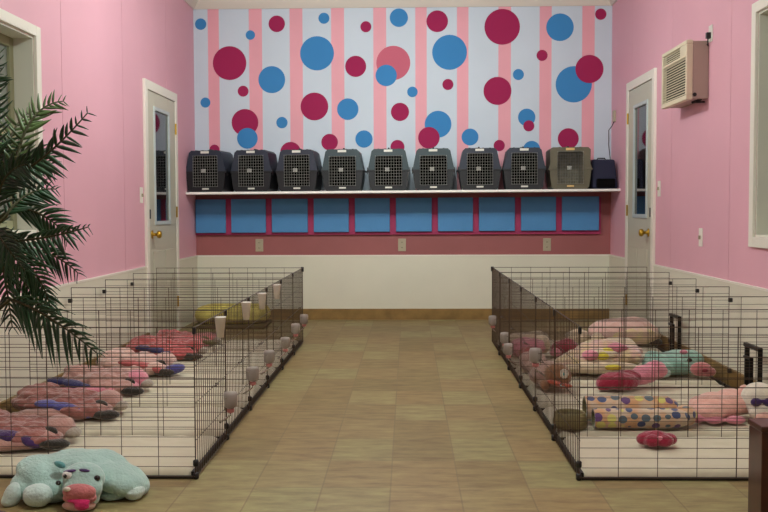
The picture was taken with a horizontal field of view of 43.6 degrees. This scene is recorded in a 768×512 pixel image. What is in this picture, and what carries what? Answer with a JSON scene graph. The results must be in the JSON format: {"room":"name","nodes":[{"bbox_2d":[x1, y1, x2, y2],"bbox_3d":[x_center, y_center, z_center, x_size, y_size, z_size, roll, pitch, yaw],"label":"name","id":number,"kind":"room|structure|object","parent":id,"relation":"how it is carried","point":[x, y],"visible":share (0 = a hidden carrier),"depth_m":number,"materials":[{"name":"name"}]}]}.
{"room":"dog kennel","nodes":[
{"label":"dog kennel","id":0,"kind":"room"},
{"bbox_2d":[0,0,195,296],"bbox_3d":[-1.956,-0.624,3.444,0.160,2.950,10.840,0,3,1],"label":"wall","id":1,"kind":"structure","parent":0,"point":[96,54],"depth_m":6.29,"materials":[{"name":"pink paint"}]},
{"bbox_2d":[0,8,43,242],"bbox_3d":[-1.918,-0.608,4.415,0.168,1.135,1.404,0,3,1],"label":"window","id":2,"kind":"structure","parent":1,"relation":"in","point":[22,66],"depth_m":5.02,"materials":[{"name":"white wood"}]},
{"bbox_2d":[0,333,149,412],"bbox_3d":[-1.872,0.841,2.640,0.018,0.100,9.098,0,3,1],"label":"baseboard","id":3,"kind":"structure","parent":1,"relation":"attached to","point":[2,406],"depth_m":4.72,"materials":[{"name":"brown wood"}]},
{"bbox_2d":[0,255,197,401],"bbox_3d":[-1.864,0.552,3.491,0.016,0.597,10.827,0,3,1],"label":"wainscoting","id":4,"kind":"structure","parent":1,"relation":"attached to","point":[188,264],"depth_m":5.85,"materials":[{"name":"white paint"}]},
{"bbox_2d":[142,78,179,335],"bbox_3d":[-1.725,-0.345,7.632,0.092,1.990,0.990,0,3,1],"label":"door","id":5,"kind":"structure","parent":1,"relation":"in","point":[160,120],"depth_m":7.57,"materials":[{"name":"white wood"}]},
{"bbox_2d":[0,320,747,511],"bbox_3d":[0.036,0.895,3.467,4.215,0.100,11.040,0,3,1],"label":"floor","id":6,"kind":"structure","parent":0,"point":[365,415],"depth_m":4.11,"materials":[{"name":"tile"}]},
{"bbox_2d":[0,48,107,511],"bbox_3d":[-1.109,0.177,2.463,0.704,1.437,0.683,2,3,37],"label":"potted palm","id":7,"kind":"object","parent":6,"relation":"on","point":[17,165],"visible":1,"depth_m":2.51,"materials":[{"name":"green plant"}]},
{"bbox_2d":[1,448,149,511],"bbox_3d":[-1.073,0.774,3.372,0.472,0.159,0.347,0,3,1],"label":"stuffed animal","id":8,"kind":"object","parent":6,"relation":"on","point":[78,477],"visible":1,"depth_m":3.31,"materials":[{"name":"teal fabric"}]},
{"bbox_2d":[0,310,226,478],"bbox_3d":[-1.258,0.539,3.912,1.158,0.577,0.613,0,3,1],"label":"pen","id":9,"kind":"object","parent":6,"relation":"on","point":[199,466],"visible":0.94,"depth_m":3.62,"materials":[{"name":"brown metal"}]},
{"bbox_2d":[0,435,216,474],"bbox_3d":[-1.258,0.805,3.929,1.065,0.032,0.567,0,3,1],"label":"pad","id":10,"kind":"object","parent":9,"relation":"in","point":[180,445],"visible":0.44,"depth_m":3.92,"materials":[{"name":"beige"}]},
{"bbox_2d":[0,409,81,451],"bbox_3d":[-1.545,0.718,4.031,0.534,0.131,0.368,0,3,-1],"label":"plush dog","id":11,"kind":"object","parent":10,"relation":"on","point":[58,425],"visible":0.88,"depth_m":3.95},
{"bbox_2d":[0,435,223,478],"bbox_3d":[-1.258,0.813,3.929,1.099,0.028,0.601,0,3,1],"label":"tray","id":12,"kind":"object","parent":9,"relation":"on","point":[195,473],"depth_m":3.65,"materials":[{"name":"white plastic"}]},
{"bbox_2d":[214,316,225,337],"bbox_3d":[-0.678,0.290,3.977,0.051,0.094,0.050,0,3,1],"label":"cup","id":13,"kind":"object","parent":9,"relation":"hanging from","point":[219,320],"visible":0.99,"depth_m":3.96,"materials":[{"name":"white plastic"}]},
{"bbox_2d":[219,391,237,422],"bbox_3d":[-0.673,0.654,4.154,0.081,0.140,0.060,0,3,1],"label":"water bottle","id":14,"kind":"object","parent":9,"relation":"attached to","point":[230,398],"visible":1,"depth_m":4.13,"materials":[{"name":"beige"}]},
{"bbox_2d":[0,297,249,439],"bbox_3d":[-1.242,0.510,4.528,1.158,0.577,0.613,0,3,1],"label":"pen","id":15,"kind":"object","parent":6,"relation":"on","point":[230,427],"visible":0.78,"depth_m":4.23,"materials":[{"name":"brown metal"}]},
{"bbox_2d":[75,406,240,435],"bbox_3d":[-1.243,0.776,4.545,1.065,0.032,0.567,0,3,1],"label":"pad","id":16,"kind":"object","parent":15,"relation":"in","point":[92,428],"visible":0.44,"depth_m":4.42,"materials":[{"name":"beige"}]},
{"bbox_2d":[11,382,127,419],"bbox_3d":[-1.512,0.689,4.603,0.566,0.134,0.378,0,3,-1],"label":"plush dog","id":17,"kind":"object","parent":16,"relation":"on","point":[26,394],"visible":0.87,"depth_m":4.52},
{"bbox_2d":[223,407,247,434],"bbox_3d":[-1.243,0.784,4.545,1.099,0.028,0.601,0,3,1],"label":"tray","id":18,"kind":"object","parent":15,"relation":"on","point":[241,415],"depth_m":4.50,"materials":[{"name":"white plastic"}]},
{"bbox_2d":[241,301,250,319],"bbox_3d":[-0.662,0.260,4.616,0.051,0.094,0.050,0,3,1],"label":"cup","id":19,"kind":"object","parent":15,"relation":"hanging from","point":[246,305],"visible":0.99,"depth_m":4.60,"materials":[{"name":"white plastic"}]},
{"bbox_2d":[243,366,258,393],"bbox_3d":[-0.659,0.616,4.753,0.081,0.140,0.060,0,3,1],"label":"water bottle","id":20,"kind":"object","parent":15,"relation":"attached to","point":[253,371],"visible":1,"depth_m":4.73,"materials":[{"name":"beige plastic"}]},
{"bbox_2d":[29,287,267,410],"bbox_3d":[-1.227,0.480,5.144,1.158,0.577,0.613,0,3,1],"label":"pen","id":21,"kind":"object","parent":6,"relation":"on","point":[262,320],"visible":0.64,"depth_m":4.85,"materials":[{"name":"brown metal"}]},
{"bbox_2d":[122,384,260,407],"bbox_3d":[-1.227,0.746,5.161,1.065,0.032,0.567,0,3,1],"label":"pad","id":22,"kind":"object","parent":21,"relation":"in","point":[189,402],"visible":0.28,"depth_m":5.06,"materials":[{"name":"beige"}]},
{"bbox_2d":[47,364,153,394],"bbox_3d":[-1.518,0.659,5.197,0.543,0.136,0.385,0,3,4],"label":"plush dog","id":23,"kind":"object","parent":22,"relation":"on","point":[61,381],"visible":0.5,"depth_m":5.11},
{"bbox_2d":[247,384,265,407],"bbox_3d":[-1.227,0.754,5.162,1.099,0.028,0.601,0,3,1],"label":"tray","id":24,"kind":"object","parent":21,"relation":"on","point":[263,387],"depth_m":5.12,"materials":[{"name":"white plastic"}]},
{"bbox_2d":[257,293,266,308],"bbox_3d":[-0.650,0.236,5.115,0.051,0.094,0.050,0,3,1],"label":"cup","id":25,"kind":"object","parent":21,"relation":"hanging from","point":[261,296],"visible":1,"depth_m":5.10,"materials":[{"name":"white plastic"}]},
{"bbox_2d":[261,350,274,374],"bbox_3d":[-0.645,0.589,5.312,0.081,0.140,0.060,0,3,1],"label":"water bottle","id":26,"kind":"object","parent":21,"relation":"attached to","point":[269,355],"visible":1,"depth_m":5.29,"materials":[{"name":"beige plastic"}]},
{"bbox_2d":[68,279,281,387],"bbox_3d":[-1.212,0.451,5.761,1.158,0.577,0.613,0,3,1],"label":"pen","id":27,"kind":"object","parent":6,"relation":"on","point":[270,292],"visible":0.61,"depth_m":5.46,"materials":[{"name":"brown metal"}]},
{"bbox_2d":[149,367,274,384],"bbox_3d":[-1.212,0.717,5.777,1.065,0.032,0.567,0,3,1],"label":"pad","id":28,"kind":"object","parent":27,"relation":"in","point":[181,374],"visible":0.27,"depth_m":5.67,"materials":[{"name":"beige fabric"}]},
{"bbox_2d":[96,348,184,375],"bbox_3d":[-1.462,0.630,5.773,0.564,0.138,0.368,0,3,1],"label":"plush dog","id":29,"kind":"object","parent":28,"relation":"on","point":[108,351],"visible":0.53,"depth_m":5.69},
{"bbox_2d":[264,366,279,383],"bbox_3d":[-1.212,0.725,5.778,1.099,0.028,0.601,0,3,1],"label":"tray","id":30,"kind":"object","parent":27,"relation":"on","point":[277,370],"depth_m":5.76,"materials":[{"name":"white plastic"}]},
{"bbox_2d":[278,337,289,358],"bbox_3d":[-0.627,0.575,6.012,0.081,0.140,0.060,0,3,1],"label":"water bottle","id":31,"kind":"object","parent":27,"relation":"attached to","point":[284,341],"visible":0.98,"depth_m":5.99,"materials":[{"name":"beige plastic"}]},
{"bbox_2d":[102,273,293,369],"bbox_3d":[-1.196,0.421,6.377,1.158,0.577,0.613,0,3,1],"label":"pen","id":32,"kind":"object","parent":6,"relation":"on","point":[290,291],"visible":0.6,"depth_m":6.08,"materials":[{"name":"brown metal"}]},
{"bbox_2d":[177,352,286,366],"bbox_3d":[-1.197,0.687,6.394,1.065,0.032,0.567,0,3,1],"label":"pad","id":33,"kind":"object","parent":32,"relation":"in","point":[202,358],"visible":0.14,"depth_m":6.29,"materials":[{"name":"beige"}]},
{"bbox_2d":[126,335,207,359],"bbox_3d":[-1.446,0.600,6.375,0.548,0.141,0.371,0,3,-2],"label":"plush dog","id":34,"kind":"object","parent":33,"relation":"on","point":[133,340],"visible":0.34,"depth_m":6.33},
{"bbox_2d":[291,323,299,341],"bbox_3d":[-0.614,0.528,6.570,0.081,0.140,0.060,0,3,1],"label":"water bottle","id":35,"kind":"object","parent":32,"relation":"attached to","point":[295,327],"visible":0.98,"depth_m":6.55,"materials":[{"name":"beige plastic"}]},
{"bbox_2d":[130,267,303,354],"bbox_3d":[-1.181,0.389,7.000,1.158,0.581,0.627,0,3,1],"label":"pen","id":36,"kind":"object","parent":6,"relation":"on","point":[298,343],"visible":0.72,"depth_m":6.76,"materials":[{"name":"brown metal"}]},
{"bbox_2d":[204,340,295,352],"bbox_3d":[-1.181,0.657,7.010,1.065,0.032,0.567,0,3,1],"label":"pad","id":37,"kind":"object","parent":36,"relation":"in","point":[270,342],"visible":0.18,"depth_m":6.97,"materials":[{"name":"beige fabric"}]},
{"bbox_2d":[157,329,220,345],"bbox_3d":[-1.456,0.592,7.018,0.524,0.096,0.364,0,3,6],"label":"plush dog","id":38,"kind":"object","parent":37,"relation":"on","point":[165,331],"visible":0.29,"depth_m":6.99},
{"bbox_2d":[192,303,270,328],"bbox_3d":[-1.320,0.522,8.399,0.651,0.182,0.513,0,3,1],"label":"pet bed","id":39,"kind":"object","parent":6,"relation":"on","point":[199,316],"visible":0.23,"depth_m":8.18,"materials":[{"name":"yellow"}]},
{"bbox_2d":[491,267,671,354],"bbox_3d":[1.388,0.383,6.936,1.203,0.581,0.627,0,3,1],"label":"pen","id":40,"kind":"object","parent":6,"relation":"on","point":[495,273],"visible":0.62,"depth_m":6.65,"materials":[{"name":"brown metal"}]},
{"bbox_2d":[497,340,660,352],"bbox_3d":[1.390,0.652,6.945,1.110,0.031,0.567,0,3,1],"label":"pad","id":41,"kind":"object","parent":40,"relation":"in","point":[498,340],"visible":0.02,"depth_m":6.84,"materials":[{"name":"beige"}]},
{"bbox_2d":[565,329,589,343],"bbox_3d":[1.393,0.579,6.883,0.155,0.115,0.151,-3,4,-45],"label":"plush","id":42,"kind":"object","parent":41,"relation":"on","point":[583,331],"visible":0.38,"depth_m":6.83},
{"bbox_2d":[588,317,661,345],"bbox_3d":[1.726,0.536,6.930,0.505,0.194,0.376,0,3,4],"label":"plush pillow","id":43,"kind":"object","parent":41,"relation":"on","point":[595,324],"visible":0.41,"depth_m":6.80,"materials":[{"name":"pink fabric"}]},
{"bbox_2d":[500,272,698,369],"bbox_3d":[1.373,0.415,6.313,1.203,0.577,0.613,0,3,1],"label":"pen","id":44,"kind":"object","parent":6,"relation":"on","point":[505,280],"visible":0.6,"depth_m":6.20,"materials":[{"name":"brown metal"}]},
{"bbox_2d":[514,352,645,366],"bbox_3d":[1.375,0.681,6.329,1.110,0.031,0.567,0,3,1],"label":"pad","id":45,"kind":"object","parent":44,"relation":"in","point":[548,358],"visible":0.04,"depth_m":6.31,"materials":[{"name":"beige"}]},
{"bbox_2d":[514,335,549,355],"bbox_3d":[0.935,0.595,6.293,0.259,0.143,0.321,1,3,30],"label":"plush","id":46,"kind":"object","parent":45,"relation":"on","point":[539,337],"visible":0.16,"depth_m":6.24},
{"bbox_2d":[549,338,577,355],"bbox_3d":[1.201,0.604,6.382,0.217,0.114,0.200,0,3,1],"label":"plush","id":47,"kind":"object","parent":45,"relation":"on","point":[565,338],"visible":0.2,"depth_m":6.32},
{"bbox_2d":[606,338,642,352],"bbox_3d":[1.472,0.600,6.254,0.399,0.132,0.281,0,3,1],"label":"plush","id":48,"kind":"object","parent":45,"relation":"on","point":[628,340],"visible":0.16,"depth_m":6.23},
{"bbox_2d":[664,314,680,351],"bbox_3d":[1.932,0.526,6.427,0.060,0.268,0.220,0,3,1],"label":"rack","id":49,"kind":"object","parent":45,"relation":"on","point":[671,330],"visible":0.56,"depth_m":6.36,"materials":[{"name":"black metal"}]},
{"bbox_2d":[509,279,732,387],"bbox_3d":[1.357,0.445,5.697,1.203,0.577,0.613,0,3,1],"label":"pen","id":50,"kind":"object","parent":6,"relation":"on","point":[512,367],"visible":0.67,"depth_m":5.40,"materials":[{"name":"brown metal"}]},
{"bbox_2d":[503,343,516,364],"bbox_3d":[0.772,0.602,5.878,0.081,0.140,0.060,0,3,1],"label":"water bottle","id":51,"kind":"object","parent":50,"relation":"attached to","point":[507,347],"visible":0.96,"depth_m":5.86,"materials":[{"name":"beige plastic"}]},
{"bbox_2d":[516,366,719,384],"bbox_3d":[1.360,0.711,5.713,1.110,0.031,0.567,0,3,1],"label":"pad","id":52,"kind":"object","parent":50,"relation":"in","point":[691,376],"visible":0.17,"depth_m":5.47,"materials":[{"name":"beige fabric"}]},
{"bbox_2d":[555,339,642,372],"bbox_3d":[1.269,0.599,5.692,0.519,0.190,0.331,0,3,-2],"label":"plush","id":53,"kind":"object","parent":52,"relation":"on","point":[601,341],"visible":0.6,"depth_m":5.59},
{"bbox_2d":[642,350,715,377],"bbox_3d":[1.719,0.619,5.625,0.399,0.153,0.319,0,3,5],"label":"plush","id":54,"kind":"object","parent":52,"relation":"on","point":[670,370],"visible":0.61,"depth_m":5.55,"materials":[{"name":"teal fabric"}]},
{"bbox_2d":[516,367,725,385],"bbox_3d":[1.360,0.719,5.713,1.144,0.028,0.601,0,3,1],"label":"tray","id":55,"kind":"object","parent":50,"relation":"on","point":[517,376],"depth_m":5.52,"materials":[{"name":"white plastic"}]},
{"bbox_2d":[521,287,767,410],"bbox_3d":[1.342,0.474,5.080,1.203,0.577,0.613,0,3,1],"label":"pen","id":56,"kind":"object","parent":6,"relation":"on","point":[528,388],"visible":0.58,"depth_m":4.78,"materials":[{"name":"brown metal"}]},
{"bbox_2d":[524,384,734,405],"bbox_3d":[1.344,0.748,5.097,1.144,0.028,0.601,0,3,1],"label":"tray","id":57,"kind":"object","parent":56,"relation":"on","point":[530,397],"depth_m":5.07,"materials":[{"name":"white plastic"}]},
{"bbox_2d":[533,384,728,407],"bbox_3d":[1.344,0.741,5.097,1.110,0.031,0.567,0,3,1],"label":"pad","id":58,"kind":"object","parent":56,"relation":"in","point":[681,399],"visible":0.41,"depth_m":5.14,"materials":[{"name":"beige"}]},
{"bbox_2d":[539,361,571,389],"bbox_3d":[0.905,0.646,5.233,0.181,0.143,0.313,-1,3,-14],"label":"plush","id":59,"kind":"object","parent":58,"relation":"on","point":[541,366],"visible":0.33,"depth_m":5.13},
{"bbox_2d":[596,360,667,390],"bbox_3d":[1.349,0.646,5.196,0.430,0.143,0.186,-1,3,-13],"label":"plush","id":60,"kind":"object","parent":58,"relation":"on","point":[636,373],"visible":0.81,"depth_m":5.17},
{"bbox_2d":[743,342,762,384],"bbox_3d":[1.896,0.596,4.979,0.060,0.268,0.220,0,3,1],"label":"rack","id":61,"kind":"object","parent":58,"relation":"on","point":[748,372],"visible":0.66,"depth_m":4.91,"materials":[{"name":"black metal"}]},
{"bbox_2d":[535,297,767,440],"bbox_3d":[1.327,0.504,4.464,1.203,0.577,0.613,0,3,1],"label":"pen","id":62,"kind":"object","parent":6,"relation":"on","point":[545,417],"visible":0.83,"depth_m":4.17,"materials":[{"name":"brown metal"}]},
{"bbox_2d":[529,347,543,375],"bbox_3d":[0.741,0.511,4.633,0.081,0.140,0.060,0,3,1],"label":"water bottle","id":63,"kind":"object","parent":62,"relation":"attached to","point":[535,354],"visible":0.96,"depth_m":4.61,"materials":[{"name":"beige plastic"}]},
{"bbox_2d":[542,408,557,435],"bbox_3d":[1.329,0.778,4.481,1.144,0.028,0.601,0,3,1],"label":"tray","id":64,"kind":"object","parent":62,"relation":"on","point":[548,424],"depth_m":4.39,"materials":[{"name":"white plastic"}]},
{"bbox_2d":[543,407,751,436],"bbox_3d":[1.329,0.770,4.481,1.110,0.031,0.567,0,3,1],"label":"pad","id":65,"kind":"object","parent":62,"relation":"in","point":[682,431],"visible":0.17,"depth_m":4.23,"materials":[{"name":"beige"}]},
{"bbox_2d":[556,408,586,429],"bbox_3d":[0.831,0.728,4.290,0.153,0.068,0.153,0,3,1],"label":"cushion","id":66,"kind":"object","parent":65,"relation":"on","point":[583,425],"visible":0.5,"depth_m":4.24,"materials":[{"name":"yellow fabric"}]},
{"bbox_2d":[582,395,696,428],"bbox_3d":[1.160,0.700,4.325,0.490,0.124,0.248,0,3,1],"label":"rolled blanket","id":67,"kind":"object","parent":65,"relation":"on","point":[595,412],"visible":0.89,"depth_m":4.23,"materials":[{"name":"multicoloured fabric"}]},
{"bbox_2d":[689,382,767,423],"bbox_3d":[1.598,0.664,4.426,0.404,0.178,0.304,0,3,1],"label":"sheep","id":68,"kind":"object","parent":65,"relation":"on","point":[745,395],"visible":0.89,"depth_m":4.35},
{"bbox_2d":[554,310,767,480],"bbox_3d":[1.311,0.533,3.848,1.203,0.577,0.613,0,3,1],"label":"pen","id":69,"kind":"object","parent":6,"relation":"on","point":[576,465],"visible":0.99,"depth_m":3.63,"materials":[{"name":"brown metal"}]},
{"bbox_2d":[556,436,747,480],"bbox_3d":[1.314,0.807,3.865,1.144,0.028,0.601,0,3,1],"label":"tray","id":70,"kind":"object","parent":69,"relation":"on","point":[580,475],"depth_m":3.57,"materials":[{"name":"white plastic"}]},
{"bbox_2d":[563,436,748,476],"bbox_3d":[1.314,0.800,3.865,1.110,0.031,0.567,0,3,1],"label":"pad","id":71,"kind":"object","parent":69,"relation":"in","point":[598,455],"visible":0.77,"depth_m":3.77,"materials":[{"name":"beige"}]},
{"bbox_2d":[636,430,676,446],"bbox_3d":[1.120,0.746,3.943,0.166,0.061,0.122,0,3,1],"label":"toy","id":72,"kind":"object","parent":71,"relation":"on","point":[649,438],"visible":0.98,"depth_m":3.90,"materials":[{"name":"fabric"}]},
{"bbox_2d":[748,418,767,511],"bbox_3d":[1.432,0.699,3.115,0.450,0.315,0.154,0,3,1],"label":"wooden stand","id":73,"kind":"object","parent":6,"relation":"on","point":[758,427],"visible":1,"depth_m":3.11,"materials":[{"name":"red wood"}]},
{"bbox_2d":[193,6,611,254],"bbox_3d":[0.167,-0.891,8.859,4.135,2.950,0.114,0,3,1],"label":"wall","id":74,"kind":"structure","parent":0,"point":[456,79],"depth_m":8.78,"materials":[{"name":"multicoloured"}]},
{"bbox_2d":[195,199,225,232],"bbox_3d":[-1.594,-0.366,8.832,0.278,0.310,0.030,0,3,1],"label":"panel","id":75,"kind":"object","parent":74,"relation":"attached to","point":[210,214],"visible":1,"depth_m":8.82,"materials":[{"name":"blue paint"}]},
{"bbox_2d":[231,199,265,232],"bbox_3d":[-1.244,-0.368,8.823,0.319,0.310,0.030,0,3,1],"label":"panel","id":76,"kind":"object","parent":74,"relation":"attached to","point":[247,215],"visible":1,"depth_m":8.81,"materials":[{"name":"blue paint"}]},
{"bbox_2d":[255,239,262,251],"bbox_3d":[-1.152,-0.099,8.872,0.072,0.116,0.009,0,3,1],"label":"wall outlet","id":77,"kind":"object","parent":74,"relation":"attached to","point":[258,242],"visible":1,"depth_m":8.87,"materials":[{"name":"beige plastic"}]},
{"bbox_2d":[272,199,307,232],"bbox_3d":[-0.865,-0.371,8.813,0.331,0.310,0.030,0,3,1],"label":"panel","id":78,"kind":"object","parent":74,"relation":"attached to","point":[288,215],"visible":1,"depth_m":8.80,"materials":[{"name":"blue paint"}]},
{"bbox_2d":[314,198,348,231],"bbox_3d":[-0.483,-0.373,8.804,0.322,0.310,0.030,0,3,1],"label":"panel","id":79,"kind":"object","parent":74,"relation":"attached to","point":[330,214],"visible":1,"depth_m":8.79,"materials":[{"name":"blue paint"}]},
{"bbox_2d":[355,198,389,231],"bbox_3d":[-0.107,-0.376,8.794,0.321,0.310,0.030,0,3,1],"label":"panel","id":80,"kind":"object","parent":74,"relation":"attached to","point":[371,214],"visible":1,"depth_m":8.78,"materials":[{"name":"blue paint"}]},
{"bbox_2d":[195,197,600,234],"bbox_3d":[0.120,-0.365,8.818,3.718,0.335,0.028,0,3,1],"label":"trim","id":81,"kind":"structure","parent":74,"relation":"attached to","point":[517,199],"depth_m":8.80,"materials":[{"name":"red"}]},
{"bbox_2d":[197,254,608,308],"bbox_3d":[0.169,0.287,8.854,3.815,0.597,0.016,0,3,1],"label":"wainscoting","id":82,"kind":"structure","parent":74,"relation":"attached to","point":[329,281],"depth_m":8.85,"materials":[{"name":"white"}]},
{"bbox_2d":[186,189,619,194],"bbox_3d":[0.161,-0.575,8.620,3.813,0.022,0.398,0,3,1],"label":"wall shelf","id":83,"kind":"object","parent":74,"relation":"attached to","point":[520,190],"visible":1,"depth_m":8.44,"materials":[{"name":"white wood"}]},
{"bbox_2d":[186,149,233,191],"bbox_3d":[-1.552,-0.765,8.631,0.382,0.385,0.380,0,3,9],"label":"pet carrier","id":84,"kind":"object","parent":83,"relation":"on","point":[209,170],"visible":0.94,"depth_m":8.50,"materials":[{"name":"black plastic"}]},
{"bbox_2d":[230,149,277,191],"bbox_3d":[-1.149,-0.768,8.620,0.382,0.385,0.380,0,3,8],"label":"pet carrier","id":85,"kind":"object","parent":83,"relation":"on","point":[254,170],"visible":0.96,"depth_m":8.48,"materials":[{"name":"grey plastic"}]},
{"bbox_2d":[275,148,321,190],"bbox_3d":[-0.749,-0.770,8.610,0.382,0.385,0.380,0,3,7],"label":"pet carrier","id":86,"kind":"object","parent":83,"relation":"on","point":[296,170],"visible":0.91,"depth_m":8.47,"materials":[{"name":"grey plastic"}]},
{"bbox_2d":[321,148,366,190],"bbox_3d":[-0.356,-0.773,8.600,0.382,0.385,0.380,0,3,4],"label":"pet carrier","id":87,"kind":"object","parent":83,"relation":"on","point":[343,169],"visible":0.98,"depth_m":8.45,"materials":[{"name":"grey plastic"}]},
{"bbox_2d":[367,148,409,190],"bbox_3d":[0.044,-0.775,8.590,0.382,0.385,0.380,0,3,1],"label":"pet carrier","id":88,"kind":"object","parent":83,"relation":"on","point":[388,169],"visible":1,"depth_m":8.43,"materials":[{"name":"black plastic"}]},
{"bbox_2d":[412,147,454,189],"bbox_3d":[0.442,-0.778,8.580,0.382,0.385,0.380,0,3,3],"label":"pet carrier","id":89,"kind":"object","parent":83,"relation":"on","point":[433,168],"visible":1,"depth_m":8.43,"materials":[{"name":"grey plastic"}]},
{"bbox_2d":[456,147,501,189],"bbox_3d":[0.845,-0.780,8.570,0.382,0.385,0.380,0,3,1],"label":"pet carrier","id":90,"kind":"object","parent":83,"relation":"on","point":[479,168],"visible":1,"depth_m":8.42,"materials":[{"name":"grey plastic"}]},
{"bbox_2d":[502,146,546,189],"bbox_3d":[1.236,-0.783,8.560,0.382,0.385,0.380,0,3,3],"label":"pet carrier","id":91,"kind":"object","parent":83,"relation":"on","point":[522,168],"visible":0.95,"depth_m":8.41,"materials":[{"name":"grey plastic"}]},
{"bbox_2d":[546,146,592,188],"bbox_3d":[1.633,-0.785,8.550,0.382,0.385,0.380,0,3,1],"label":"pet carrier","id":92,"kind":"object","parent":83,"relation":"on","point":[567,167],"visible":0.97,"depth_m":8.40,"materials":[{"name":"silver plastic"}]},
{"bbox_2d":[587,158,617,188],"bbox_3d":[1.945,-0.736,8.562,0.225,0.281,0.310,0,3,1],"label":"carrier","id":93,"kind":"object","parent":83,"relation":"on","point":[603,174],"visible":0.91,"depth_m":8.43,"materials":[{"name":"plastic"}]},
{"bbox_2d":[195,0,611,8],"bbox_3d":[0.160,-2.310,8.707,3.815,0.100,0.062,0,3,1],"label":"trim","id":94,"kind":"structure","parent":74,"relation":"attached to","point":[201,4],"depth_m":8.71,"materials":[{"name":"beige"}]},
{"bbox_2d":[396,198,431,231],"bbox_3d":[0.273,-0.378,8.785,0.329,0.310,0.030,0,3,1],"label":"panel","id":95,"kind":"object","parent":74,"relation":"attached to","point":[412,214],"visible":1,"depth_m":8.77,"materials":[{"name":"blue paint"}]},
{"bbox_2d":[268,308,608,319],"bbox_3d":[0.170,0.536,8.853,3.791,0.100,0.018,0,3,1],"label":"baseboard","id":96,"kind":"structure","parent":74,"relation":"attached to","point":[313,314],"depth_m":8.84,"materials":[{"name":"brown wood"}]},
{"bbox_2d":[438,197,472,230],"bbox_3d":[0.652,-0.381,8.775,0.320,0.310,0.030,0,3,1],"label":"panel","id":97,"kind":"object","parent":74,"relation":"attached to","point":[454,213],"visible":1,"depth_m":8.76,"materials":[{"name":"blue paint"}]},
{"bbox_2d":[479,197,514,230],"bbox_3d":[1.030,-0.383,8.766,0.328,0.310,0.030,0,3,1],"label":"panel","id":98,"kind":"object","parent":74,"relation":"attached to","point":[495,213],"visible":1,"depth_m":8.75,"materials":[{"name":"blue paint"}]},
{"bbox_2d":[521,197,555,230],"bbox_3d":[1.408,-0.385,8.756,0.318,0.310,0.030,0,3,1],"label":"panel","id":99,"kind":"object","parent":74,"relation":"attached to","point":[537,213],"visible":1,"depth_m":8.74,"materials":[{"name":"blue paint"}]},
{"bbox_2d":[543,238,550,250],"bbox_3d":[1.495,-0.105,8.806,0.072,0.116,0.009,0,3,1],"label":"wall outlet","id":100,"kind":"object","parent":74,"relation":"attached to","point":[546,241],"visible":1,"depth_m":8.80,"materials":[{"name":"beige plastic"}]},
{"bbox_2d":[562,196,598,230],"bbox_3d":[1.789,-0.388,8.747,0.336,0.310,0.030,0,3,1],"label":"panel","id":101,"kind":"object","parent":74,"relation":"attached to","point":[578,212],"visible":1,"depth_m":8.73,"materials":[{"name":"blue paint"}]},
{"bbox_2d":[610,0,767,288],"bbox_3d":[2.018,-0.633,3.345,0.160,2.950,10.840,0,3,1],"label":"wall","id":102,"kind":"structure","parent":0,"point":[703,149],"depth_m":6.15,"materials":[{"name":"pink paint"}]},
{"bbox_2d":[625,68,656,322],"bbox_3d":[2.000,-0.393,7.643,0.092,2.060,0.920,0,3,1],"label":"door","id":103,"kind":"structure","parent":102,"relation":"in","point":[641,92],"depth_m":7.58,"materials":[{"name":"white wood"}]},
{"bbox_2d":[661,40,708,108],"bbox_3d":[1.938,-1.151,6.196,0.140,0.387,0.580,0,3,1],"label":"air conditioner","id":104,"kind":"object","parent":102,"relation":"attached to","point":[684,66],"visible":1,"depth_m":5.97,"materials":[{"name":"beige plastic"}]},
{"bbox_2d":[663,59,684,102],"bbox_3d":[1.876,-1.126,6.199,0.005,0.220,0.530,0,3,1],"label":"grille","id":105,"kind":"object","parent":104,"relation":"attached to","point":[673,72],"depth_m":6.22,"materials":[{"name":"beige plastic"}]},
{"bbox_2d":[609,254,767,383],"bbox_3d":[1.934,0.543,3.397,0.016,0.597,10.827,0,3,1],"label":"wainscoting","id":106,"kind":"structure","parent":102,"relation":"attached to","point":[616,263],"depth_m":5.87,"materials":[{"name":"white paint"}]},
{"bbox_2d":[659,336,756,388],"bbox_3d":[1.902,0.829,2.615,0.018,0.100,9.238,0,3,1],"label":"baseboard","id":107,"kind":"structure","parent":102,"relation":"attached to","point":[733,383],"depth_m":5.55,"materials":[{"name":"brown wood"}]},
{"bbox_2d":[705,24,712,45],"bbox_3d":[1.984,-1.348,5.873,0.030,0.124,0.088,0,3,1],"label":"power outlet","id":108,"kind":"object","parent":102,"relation":"attached to","point":[709,35],"visible":1,"depth_m":5.85,"materials":[{"name":"white plastic"}]},
{"bbox_2d":[748,0,767,248],"bbox_3d":[2.033,-0.666,4.509,0.168,1.295,1.294,0,3,1],"label":"window","id":109,"kind":"structure","parent":102,"relation":"in","point":[758,188],"depth_m":5.09,"materials":[{"name":"white wood"}]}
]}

